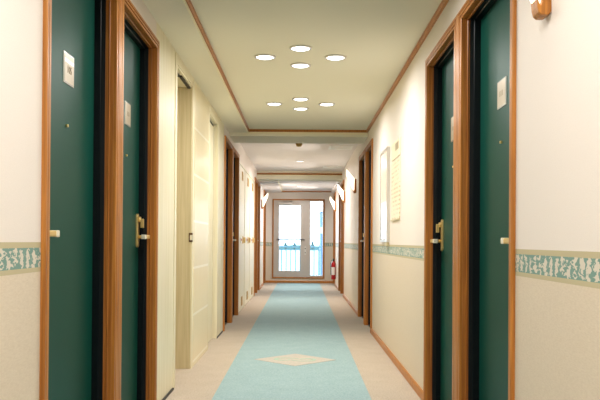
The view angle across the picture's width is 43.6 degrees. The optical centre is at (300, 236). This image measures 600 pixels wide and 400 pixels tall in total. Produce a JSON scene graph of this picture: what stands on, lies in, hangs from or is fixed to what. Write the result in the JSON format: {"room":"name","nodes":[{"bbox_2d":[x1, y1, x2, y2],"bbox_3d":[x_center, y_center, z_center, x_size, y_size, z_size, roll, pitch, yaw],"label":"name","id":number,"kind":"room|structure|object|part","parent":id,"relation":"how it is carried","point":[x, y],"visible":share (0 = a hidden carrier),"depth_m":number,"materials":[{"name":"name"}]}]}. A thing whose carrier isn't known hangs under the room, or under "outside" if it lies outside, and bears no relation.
{"room":"hotel corridor","nodes":[
{"label":"hotel corridor","id":0,"kind":"room"},
{"bbox_2d":[0,0,156,399],"bbox_3d":[-1.005,-0.303,0.600,0.300,2.600,7.595,0,0,0],"label":"wall","id":1,"kind":"structure","parent":0,"point":[21,21],"depth_m":2.29,"materials":[{"name":"paint"}]},
{"bbox_2d":[39,0,120,399],"bbox_3d":[-0.915,-0.072,2.972,0.152,2.172,1.004,0,0,0],"label":"door","id":2,"kind":"structure","parent":1,"relation":"in","point":[80,161],"depth_m":3.21,"materials":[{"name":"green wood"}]},
{"bbox_3d":[-0.879,-0.010,2.613,0.022,0.022,0.114,0,0,0],"label":"lever","id":3,"kind":"part","parent":2,"relation":"part of","materials":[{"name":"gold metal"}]},
{"bbox_3d":[-0.938,-0.672,3.027,0.005,0.124,0.132,0,0,0],"label":"number plate","id":4,"kind":"part","parent":2,"relation":"part of","materials":[{"name":"white plastic"}]},
{"bbox_3d":[-0.919,-0.056,2.961,0.049,2.141,0.930,0,0,0],"label":"frame","id":5,"kind":"part","parent":2,"relation":"part of","materials":[{"name":"brown wood"}]},
{"bbox_2d":[118,0,159,399],"bbox_3d":[-0.916,-0.065,3.942,0.152,2.172,0.936,0,0,0],"label":"door","id":6,"kind":"structure","parent":1,"relation":"in","point":[140,48],"depth_m":4.32,"materials":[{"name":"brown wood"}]},
{"bbox_3d":[-0.938,-0.660,4.055,0.005,0.124,0.130,0,0,0],"label":"number plate","id":7,"kind":"part","parent":6,"relation":"part of","materials":[{"name":"beige plastic"}]},
{"bbox_3d":[-0.919,-0.049,3.950,0.049,2.141,0.858,0,0,0],"label":"frame","id":8,"kind":"part","parent":6,"relation":"part of","materials":[{"name":"brown wood"}]},
{"bbox_3d":[-0.939,-0.033,4.305,0.012,0.194,0.040,0,0,0],"label":"lock plate","id":9,"kind":"part","parent":6,"relation":"part of","materials":[{"name":"gold metal"}]},
{"bbox_2d":[162,388,173,399],"bbox_3d":[-0.858,1.021,4.723,0.012,0.012,0.620,0,0,0],"label":"trim","id":10,"kind":"structure","parent":1,"relation":"attached to","point":[172,389],"depth_m":4.83,"materials":[{"name":"black rubber"}]},
{"bbox_2d":[156,23,223,399],"bbox_3d":[-1.005,-0.263,6.329,0.300,2.600,3.865,0,0,0],"label":"wall","id":11,"kind":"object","parent":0,"point":[167,51],"visible":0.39,"depth_m":4.89,"materials":[{"name":"beige paint"}]},
{"bbox_2d":[172,52,194,387],"bbox_3d":[-0.972,-0.103,5.501,0.249,2.270,0.900,0,0,0],"label":"door","id":12,"kind":"structure","parent":11,"relation":"attached to","point":[184,139],"depth_m":5.86,"materials":[{"name":"beige wood"}]},
{"bbox_3d":[-0.854,-0.105,5.086,0.007,2.270,0.070,0,0,0],"label":"architrave","id":13,"kind":"part","parent":12,"relation":"part of","materials":[{"name":"beige wood"}]},
{"bbox_3d":[-0.854,-0.100,5.916,0.007,2.270,0.070,0,0,0],"label":"architrave","id":14,"kind":"part","parent":12,"relation":"part of","materials":[{"name":"beige wood"}]},
{"bbox_2d":[193,84,208,365],"bbox_3d":[-0.854,-0.086,6.426,0.008,2.250,0.910,0,0,0],"label":"wall panel","id":15,"kind":"object","parent":11,"relation":"attached to","point":[201,137],"visible":1,"depth_m":6.37,"materials":[{"name":"beige wood"}]},
{"bbox_2d":[207,105,213,349],"bbox_3d":[-0.898,-0.080,7.291,0.096,2.250,0.800,0,0,0],"label":"door","id":16,"kind":"structure","parent":11,"relation":"attached to","point":[211,128],"depth_m":7.47,"materials":[{"name":"beige wood"}]},
{"bbox_3d":[-0.854,-0.083,6.916,0.007,2.250,0.050,0,0,0],"label":"architrave","id":17,"kind":"part","parent":16,"relation":"part of","materials":[{"name":"beige wood"}]},
{"bbox_2d":[143,0,246,132],"bbox_3d":[-0.739,-1.428,2.855,0.217,0.315,12.090,0,0,0],"label":"ceiling","id":18,"kind":"structure","parent":0,"point":[172,16],"depth_m":5.17,"materials":[{"name":"paint"}]},
{"bbox_2d":[182,0,249,132],"bbox_3d":[-0.620,-1.296,2.843,0.022,0.030,12.068,0,0,0],"label":"trim","id":19,"kind":"structure","parent":18,"relation":"attached to","point":[189,3],"depth_m":5.22,"materials":[{"name":"brown wood"}]},
{"bbox_2d":[222,125,263,329],"bbox_3d":[-1.006,-0.215,13.167,0.300,2.600,9.810,0,0,0],"label":"wall","id":20,"kind":"structure","parent":0,"point":[246,162],"depth_m":12.61,"materials":[{"name":"paint"}]},
{"bbox_2d":[223,135,232,330],"bbox_3d":[-0.916,-0.031,8.770,0.152,2.172,0.920,0,0,0],"label":"door","id":21,"kind":"structure","parent":20,"relation":"in","point":[228,147],"depth_m":9.16,"materials":[{"name":"brown wood"}]},
{"bbox_3d":[-0.919,-0.016,8.760,0.049,2.141,0.838,0,0,0],"label":"frame","id":22,"kind":"part","parent":21,"relation":"part of","materials":[{"name":"brown wood"}]},
{"bbox_2d":[232,146,239,316],"bbox_3d":[-0.916,-0.025,9.693,0.152,2.172,0.925,0,0,0],"label":"door","id":23,"kind":"structure","parent":20,"relation":"in","point":[236,157],"depth_m":10.10,"materials":[{"name":"brown wood"}]},
{"bbox_3d":[-0.919,-0.009,9.700,0.049,2.141,0.838,0,0,0],"label":"frame","id":24,"kind":"part","parent":23,"relation":"part of","materials":[{"name":"brown wood"}]},
{"bbox_2d":[254,177,257,295],"bbox_3d":[-0.916,0.006,14.115,0.152,2.172,0.850,0,0,0],"label":"door","id":25,"kind":"structure","parent":20,"relation":"in","point":[255,179],"depth_m":14.48,"materials":[{"name":"brown wood"}]},
{"bbox_2d":[257,182,259,289],"bbox_3d":[-0.916,0.012,14.965,0.152,2.172,0.850,0,0,0],"label":"door","id":26,"kind":"structure","parent":20,"relation":"in","point":[258,258],"depth_m":15.34,"materials":[{"name":"brown wood"}]},
{"bbox_2d":[263,190,265,282],"bbox_3d":[-0.916,0.030,17.485,0.152,2.172,0.890,0,0,0],"label":"door","id":27,"kind":"structure","parent":20,"relation":"in","point":[264,207],"depth_m":17.88,"materials":[{"name":"brown wood"}]},
{"bbox_2d":[261,194,267,208],"bbox_3d":[-0.781,-0.758,16.106,0.142,0.338,0.064,0,0,0],"label":"wall sconce","id":28,"kind":"object","parent":20,"relation":"attached to","point":[264,199],"visible":1,"depth_m":16.08,"materials":[{"name":"white glass"}]},
{"bbox_3d":[-0.766,-0.774,16.106,0.113,0.306,0.054,0,0,0],"label":"lamp shade","id":29,"kind":"part","parent":28,"relation":"part of","materials":[{"name":"white glass"}]},
{"bbox_2d":[166,283,420,399],"bbox_3d":[-0.044,1.152,7.427,2.642,0.200,21.670,0,0,0],"label":"floor","id":30,"kind":"structure","parent":0,"point":[382,379],"depth_m":6.44,"materials":[{"name":"beige carpet"}]},
{"bbox_2d":[238,162,244,312],"bbox_3d":[-0.980,0.018,10.783,0.314,2.100,1.115,0,0,0],"label":"closet","id":31,"kind":"object","parent":30,"relation":"on","point":[241,167],"visible":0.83,"depth_m":10.81,"materials":[{"name":"paint"}]},
{"bbox_2d":[244,169,250,305],"bbox_3d":[-0.980,0.026,11.903,0.314,2.100,1.115,0,0,0],"label":"closet","id":32,"kind":"object","parent":30,"relation":"on","point":[247,175],"visible":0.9,"depth_m":11.94,"materials":[{"name":"paint"}]},
{"bbox_2d":[249,175,254,300],"bbox_3d":[-0.980,0.034,13.033,0.314,2.100,1.135,0,0,0],"label":"closet","id":33,"kind":"object","parent":30,"relation":"on","point":[252,181],"visible":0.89,"depth_m":13.04,"materials":[{"name":"paint"}]},
{"bbox_3d":[-0.871,0.047,13.033,0.032,2.056,1.067,0,0,0],"label":"door","id":34,"kind":"part","parent":33,"relation":"part of","materials":[{"name":"paint"}]},
{"bbox_2d":[212,283,371,399],"bbox_3d":[-0.058,1.050,7.568,1.009,0.006,20.950,0,0,0],"label":"carpet runner","id":35,"kind":"object","parent":30,"relation":"on","point":[296,348],"visible":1,"depth_m":6.43,"materials":[{"name":"teal carpet"}]},
{"bbox_2d":[240,143,357,170],"bbox_3d":[-0.026,-1.394,11.995,1.642,0.245,4.930,0,0,0],"label":"ceiling","id":36,"kind":"structure","parent":0,"point":[264,156],"depth_m":11.94,"materials":[{"name":"white paint"}]},
{"bbox_2d":[257,171,341,180],"bbox_3d":[-0.027,-1.296,14.644,1.642,0.405,0.370,0,0,0],"label":"ceiling beam","id":37,"kind":"structure","parent":36,"relation":"attached to","point":[259,178],"depth_m":14.46,"materials":[{"name":"paint"}]},
{"bbox_2d":[257,175,341,175],"bbox_3d":[-0.028,-1.172,14.453,1.642,0.022,0.012,0,0,0],"label":"trim","id":38,"kind":"structure","parent":37,"relation":"attached to","point":[257,175],"depth_m":14.45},
{"bbox_2d":[257,173,341,174],"bbox_3d":[-0.028,-1.198,14.448,1.642,0.028,0.022,0,0,0],"label":"trim","id":39,"kind":"structure","parent":37,"relation":"attached to","point":[257,173],"depth_m":14.44,"materials":[{"name":"brown wood"}]},
{"bbox_2d":[323,166,341,168],"bbox_3d":[0.569,-1.252,13.609,0.340,0.008,0.400,0,0,0],"label":"ceiling vent","id":40,"kind":"object","parent":36,"relation":"in","point":[324,167],"visible":1,"depth_m":13.62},
{"bbox_2d":[328,145,352,149],"bbox_3d":[0.569,-1.272,10.759,0.340,0.008,0.400,0,0,0],"label":"ceiling vent","id":41,"kind":"object","parent":36,"relation":"in","point":[331,147],"visible":1,"depth_m":10.73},
{"bbox_3d":[0.569,-1.272,10.759,0.280,0.007,0.340,0,0,0],"label":"louvre panel","id":42,"kind":"part","parent":41,"relation":"part of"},
{"bbox_2d":[258,181,340,192],"bbox_3d":[-0.027,-1.271,16.454,1.642,0.428,3.250,0,0,0],"label":"ceiling","id":43,"kind":"structure","parent":0,"point":[268,186],"depth_m":16.67,"materials":[{"name":"white paint"}]},
{"bbox_2d":[266,193,333,280],"bbox_3d":[-0.035,-0.173,18.172,2.242,2.600,0.200,0,0,0],"label":"wall","id":44,"kind":"structure","parent":0,"point":[328,234],"depth_m":18.07,"materials":[{"name":"paint"}]},
{"bbox_2d":[273,200,309,276],"bbox_3d":[-0.230,0.060,18.071,0.870,1.860,0.198,0,0,0],"label":"door","id":45,"kind":"structure","parent":44,"relation":"in","point":[305,204],"depth_m":18.07,"materials":[{"name":"metal"}]},
{"bbox_3d":[0.116,0.062,18.117,0.082,1.760,0.085,0,0,0],"label":"stile post","id":46,"kind":"part","parent":45,"relation":"part of","materials":[{"name":"metal"}]},
{"bbox_2d":[272,199,324,278],"bbox_3d":[-0.063,0.061,18.066,1.255,1.910,0.028,0,0,0],"label":"trim","id":47,"kind":"structure","parent":44,"relation":"attached to","point":[323,200],"depth_m":18.05,"materials":[{"name":"brown wood"}]},
{"bbox_2d":[266,280,332,282],"bbox_3d":[-0.044,1.098,18.056,1.642,0.056,0.014,0,0,0],"label":"baseboard","id":48,"kind":"structure","parent":44,"relation":"attached to","point":[267,281],"depth_m":18.05,"materials":[{"name":"brown wood"}]},
{"bbox_2d":[309,200,322,276],"bbox_3d":[0.372,0.064,18.120,0.335,1.860,0.100,0,0,0],"label":"window","id":49,"kind":"structure","parent":44,"relation":"in","point":[310,200],"depth_m":18.07,"materials":[{"name":"metal"}]},
{"bbox_2d":[191,0,441,129],"bbox_3d":[0.083,-1.442,2.855,1.425,0.275,12.090,0,0,0],"label":"ceiling","id":50,"kind":"structure","parent":0,"point":[377,38],"depth_m":5.23,"materials":[{"name":"paint"}]},
{"bbox_2d":[254,54,275,59],"bbox_3d":[-0.258,-1.282,5.379,0.158,0.014,0.158,0,0,0],"label":"recessed light","id":51,"kind":"object","parent":50,"relation":"in","point":[258,56],"visible":1,"depth_m":5.35,"materials":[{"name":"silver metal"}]},
{"bbox_2d":[257,56,273,59],"bbox_3d":[-0.258,-1.282,5.379,0.127,0.014,0.127,0,0,0],"label":"diffuser","id":52,"kind":"object","parent":51,"relation":"attached to","point":[258,57],"depth_m":5.37,"materials":[{"name":"white"}]},
{"bbox_2d":[266,102,281,105],"bbox_3d":[-0.258,-1.269,7.209,0.158,0.014,0.158,0,0,0],"label":"recessed light","id":53,"kind":"object","parent":50,"relation":"in","point":[268,103],"visible":1,"depth_m":7.18,"materials":[{"name":"white"}]},
{"bbox_2d":[229,133,367,143],"bbox_3d":[-0.026,-1.359,9.215,1.642,0.353,0.630,0,0,0],"label":"ceiling beam","id":54,"kind":"structure","parent":50,"relation":"attached to","point":[236,137],"depth_m":9.09,"materials":[{"name":"paint"}]},
{"bbox_2d":[289,45,311,51],"bbox_3d":[-0.003,-1.282,5.129,0.158,0.014,0.158,0,0,0],"label":"recessed light","id":55,"kind":"object","parent":50,"relation":"in","point":[297,48],"visible":1,"depth_m":5.10,"materials":[{"name":"white"}]},
{"bbox_2d":[292,47,308,50],"bbox_3d":[-0.003,-1.282,5.129,0.127,0.014,0.127,0,0,0],"label":"diffuser","id":56,"kind":"object","parent":55,"relation":"attached to","point":[293,48],"depth_m":5.12,"materials":[{"name":"white"}]},
{"bbox_2d":[290,62,310,68],"bbox_3d":[-0.003,-1.278,5.629,0.158,0.014,0.158,0,0,0],"label":"recessed light","id":57,"kind":"object","parent":50,"relation":"in","point":[300,65],"visible":1,"depth_m":5.60,"materials":[{"name":"white"}]},
{"bbox_2d":[293,64,307,67],"bbox_3d":[-0.003,-1.278,5.629,0.127,0.014,0.127,0,0,0],"label":"diffuser","id":58,"kind":"object","parent":57,"relation":"attached to","point":[294,65],"depth_m":5.61,"materials":[{"name":"white"}]},
{"bbox_2d":[292,97,308,100],"bbox_3d":[-0.003,-1.269,6.959,0.158,0.014,0.158,0,0,0],"label":"recessed light","id":59,"kind":"object","parent":50,"relation":"in","point":[295,98],"visible":1,"depth_m":6.93,"materials":[{"name":"white glass"}]},
{"bbox_2d":[293,107,308,110],"bbox_3d":[-0.003,-1.266,7.459,0.158,0.014,0.158,0,0,0],"label":"recessed light","id":60,"kind":"object","parent":50,"relation":"in","point":[294,108],"visible":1,"depth_m":7.42,"materials":[{"name":"white"}]},
{"bbox_2d":[319,102,334,105],"bbox_3d":[0.247,-1.266,7.209,0.158,0.014,0.158,0,0,0],"label":"recessed light","id":61,"kind":"object","parent":50,"relation":"in","point":[323,103],"visible":1,"depth_m":7.18,"materials":[{"name":"white"}]},
{"bbox_2d":[324,54,345,60],"bbox_3d":[0.247,-1.278,5.379,0.158,0.014,0.158,0,0,0],"label":"recessed light","id":62,"kind":"object","parent":50,"relation":"in","point":[333,57],"visible":1,"depth_m":5.35,"materials":[{"name":"white"}]},
{"bbox_2d":[327,56,343,59],"bbox_3d":[0.247,-1.278,5.379,0.127,0.014,0.127,0,0,0],"label":"diffuser","id":63,"kind":"object","parent":62,"relation":"attached to","point":[328,57],"depth_m":5.36,"materials":[{"name":"white"}]},
{"bbox_2d":[334,0,599,399],"bbox_3d":[0.937,-0.242,7.437,0.300,2.600,21.270,0,0,0],"label":"wall","id":64,"kind":"structure","parent":0,"point":[557,249],"depth_m":2.48,"materials":[{"name":"paint"}]},
{"bbox_2d":[282,191,330,191],"bbox_3d":[0.130,-1.059,17.799,1.185,0.024,0.018,0,0,0],"label":"trim","id":65,"kind":"structure","parent":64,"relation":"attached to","point":[282,191],"depth_m":17.79,"materials":[{"name":"brown wood"}]},
{"bbox_2d":[248,132,367,134],"bbox_3d":[0.081,-1.221,8.893,1.425,0.024,0.012,0,0,0],"label":"trim","id":66,"kind":"structure","parent":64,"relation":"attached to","point":[331,133],"depth_m":8.89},
{"bbox_2d":[249,129,367,132],"bbox_3d":[0.081,-1.249,8.888,1.425,0.030,0.022,0,0,0],"label":"trim","id":67,"kind":"structure","parent":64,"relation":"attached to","point":[250,130],"depth_m":8.88,"materials":[{"name":"brown wood"}]},
{"bbox_2d":[330,258,335,278],"bbox_3d":[0.720,0.721,16.535,0.114,0.460,0.115,0,0,31],"label":"fire extinguisher","id":68,"kind":"object","parent":64,"relation":"attached to","point":[333,264],"visible":1,"depth_m":16.50,"materials":[{"name":"red metal"}]},
{"bbox_2d":[330,197,335,211],"bbox_3d":[0.719,-0.722,16.855,0.142,0.338,0.064,0,0,0],"label":"wall sconce","id":69,"kind":"object","parent":64,"relation":"attached to","point":[333,203],"visible":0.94,"depth_m":16.83,"materials":[{"name":"white glass"}]},
{"bbox_2d":[333,192,335,285],"bbox_3d":[0.840,0.059,17.485,0.145,2.138,0.890,0,0,0],"label":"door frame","id":70,"kind":"structure","parent":64,"relation":"in","point":[334,194],"depth_m":17.88,"materials":[{"name":"brown wood"}]},
{"bbox_2d":[338,184,340,290],"bbox_3d":[0.840,0.041,14.935,0.145,2.138,0.830,0,0,0],"label":"door","id":71,"kind":"structure","parent":64,"relation":"in","point":[339,241],"depth_m":15.30,"materials":[{"name":"brown wood"}]},
{"bbox_2d":[337,184,344,202],"bbox_3d":[0.719,-0.766,13.426,0.142,0.338,0.064,0,0,0],"label":"wall sconce","id":72,"kind":"object","parent":64,"relation":"attached to","point":[341,192],"visible":0.99,"depth_m":13.40,"materials":[{"name":"white glass"}]},
{"bbox_2d":[340,180,343,293],"bbox_3d":[0.840,0.035,14.095,0.145,2.138,0.850,0,0,0],"label":"door","id":73,"kind":"structure","parent":64,"relation":"in","point":[342,183],"depth_m":14.46,"materials":[{"name":"brown wood"}]},
{"bbox_2d":[343,294,357,315],"bbox_3d":[0.771,1.060,11.863,0.014,0.056,3.596,0,0,0],"label":"baseboard","id":74,"kind":"structure","parent":64,"relation":"attached to","point":[355,310],"depth_m":11.38,"materials":[{"name":"brown wood"}]},
{"bbox_2d":[346,169,355,192],"bbox_3d":[0.720,-0.785,10.726,0.142,0.338,0.064,0,0,0],"label":"wall sconce","id":75,"kind":"object","parent":64,"relation":"attached to","point":[350,177],"visible":1,"depth_m":10.70,"materials":[{"name":"white glass"}]},
{"bbox_2d":[358,149,364,323],"bbox_3d":[0.841,0.004,9.588,0.145,2.138,0.965,0,0,0],"label":"door","id":76,"kind":"structure","parent":64,"relation":"in","point":[361,195],"depth_m":10.02,"materials":[{"name":"brown wood"}]},
{"bbox_3d":[0.839,0.019,9.605,0.051,2.107,0.868,0,0,0],"label":"frame","id":77,"kind":"part","parent":76,"relation":"part of","materials":[{"name":"brown wood"}]},
{"bbox_2d":[364,138,372,332],"bbox_3d":[0.841,-0.003,8.668,0.145,2.138,0.875,0,0,0],"label":"door","id":78,"kind":"structure","parent":64,"relation":"in","point":[368,207],"depth_m":9.02,"materials":[{"name":"brown wood"}]},
{"bbox_3d":[0.839,0.013,8.650,0.051,2.107,0.778,0,0,0],"label":"frame","id":79,"kind":"part","parent":78,"relation":"part of","materials":[{"name":"brown wood"}]},
{"bbox_2d":[380,146,389,245],"bbox_3d":[0.774,-0.354,6.938,0.027,0.885,0.570,0,0,0],"label":"framed poster","id":80,"kind":"object","parent":64,"relation":"attached to","point":[385,154],"visible":1,"depth_m":6.81,"materials":[{"name":"white paper"}]},
{"bbox_2d":[381,150,386,238],"bbox_3d":[0.768,-0.371,6.938,0.004,0.798,0.520,0,0,0],"label":"print","id":81,"kind":"object","parent":80,"relation":"attached to","point":[384,153],"depth_m":6.91},
{"bbox_2d":[390,137,400,220],"bbox_3d":[0.781,-0.459,6.208,0.014,0.655,0.530,0,0,0],"label":"notice sign","id":82,"kind":"object","parent":64,"relation":"attached to","point":[396,147],"visible":1,"depth_m":6.18,"materials":[{"name":"beige paper"}]},
{"bbox_3d":[0.784,-0.386,6.208,0.008,0.490,0.530,0,0,0],"label":"text panel","id":83,"kind":"part","parent":82,"relation":"part of","materials":[{"name":"beige paper"}]},
{"bbox_3d":[0.786,-0.716,6.210,0.008,0.140,0.530,0,0,0],"label":"header panel","id":84,"kind":"part","parent":82,"relation":"part of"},
{"bbox_2d":[371,328,422,399],"bbox_3d":[0.771,1.022,6.448,0.014,0.056,3.546,0,0,0],"label":"baseboard","id":85,"kind":"structure","parent":64,"relation":"attached to","point":[404,372],"depth_m":5.79,"materials":[{"name":"brown wood"}]},
{"bbox_2d":[366,0,448,131],"bbox_3d":[0.783,-1.287,2.843,0.022,0.030,12.068,0,0,0],"label":"trim","id":86,"kind":"structure","parent":64,"relation":"attached to","point":[443,3],"depth_m":5.19,"materials":[{"name":"brown wood"}]},
{"bbox_2d":[423,15,456,399],"bbox_3d":[0.841,-0.034,4.201,0.145,2.138,0.958,0,0,0],"label":"door","id":87,"kind":"structure","parent":64,"relation":"in","point":[441,63],"depth_m":4.61,"materials":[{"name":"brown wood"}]},
{"bbox_3d":[0.860,-0.006,4.575,0.012,0.194,0.040,0,0,0],"label":"lock plate","id":88,"kind":"part","parent":87,"relation":"part of","materials":[{"name":"gold metal"}]},
{"bbox_3d":[0.840,-0.018,4.219,0.051,2.107,0.861,0,0,0],"label":"frame","id":89,"kind":"part","parent":87,"relation":"part of","materials":[{"name":"brown wood"}]},
{"bbox_2d":[455,0,516,399],"bbox_3d":[0.841,-0.041,3.233,0.145,2.138,0.978,0,0,0],"label":"door","id":90,"kind":"structure","parent":64,"relation":"in","point":[486,29],"depth_m":3.50,"materials":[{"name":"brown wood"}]},
{"bbox_3d":[0.840,-0.025,3.208,0.051,2.107,0.894,0,0,0],"label":"frame","id":91,"kind":"part","parent":90,"relation":"part of","materials":[{"name":"brown wood"}]},
{"bbox_3d":[0.868,-0.617,3.238,0.005,0.120,0.136,0,0,0],"label":"number plate","id":92,"kind":"part","parent":90,"relation":"part of","materials":[{"name":"beige plastic"}]},
{"bbox_3d":[0.800,0.018,2.878,0.022,0.022,0.114,0,0,0],"label":"lever","id":93,"kind":"part","parent":90,"relation":"part of","materials":[{"name":"gold metal"}]},
{"bbox_2d":[530,0,550,19],"bbox_3d":[0.720,-0.868,2.396,0.142,0.338,0.064,0,0,0],"label":"wall sconce","id":94,"kind":"object","parent":64,"relation":"attached to","point":[540,9],"visible":1,"depth_m":2.37,"materials":[{"name":"brown wood"}]},
{"bbox_3d":[-0.009,1.234,19.127,6.000,0.200,1.730,0,0,0],"label":"floor","id":95,"kind":"structure","parent":0,"visible":0},
{"bbox_2d":[279,246,321,274],"bbox_3d":[-0.005,0.698,19.746,5.200,0.880,0.060,0,0,0],"label":"balcony railing","id":96,"kind":"object","parent":95,"relation":"on","point":[279,246],"visible":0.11,"depth_m":19.73,"materials":[{"name":"metal"}]},
{"bbox_3d":[-0.002,0.278,19.748,5.200,0.040,0.060,0,0,0],"label":"handrail","id":97,"kind":"part","parent":96,"relation":"part of","materials":[{"name":"metal"}]},
{"label":"outside","id":98,"kind":"structure","parent":0,"visible":0},
{"bbox_2d":[279,244,318,274],"bbox_3d":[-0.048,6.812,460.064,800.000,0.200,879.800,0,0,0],"label":"ground","id":99,"kind":"structure","parent":98,"point":[283,251],"depth_m":137.88,"materials":[{"name":"white"}]},
{"bbox_2d":[279,245,318,249],"bbox_3d":[-0.032,4.536,302.976,320.000,2.158,6.000,0,0,0],"label":"hills","id":100,"kind":"structure","parent":99,"relation":"on","point":[289,245],"depth_m":299.94,"materials":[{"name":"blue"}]},
{"bbox_2d":[318,208,322,274],"bbox_3d":[2.720,1.381,27.481,4.140,4.660,3.220,0,0,0],"label":"building","id":101,"kind":"structure","parent":99,"relation":"on","point":[320,212],"depth_m":26.78,"materials":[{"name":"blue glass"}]}
]}

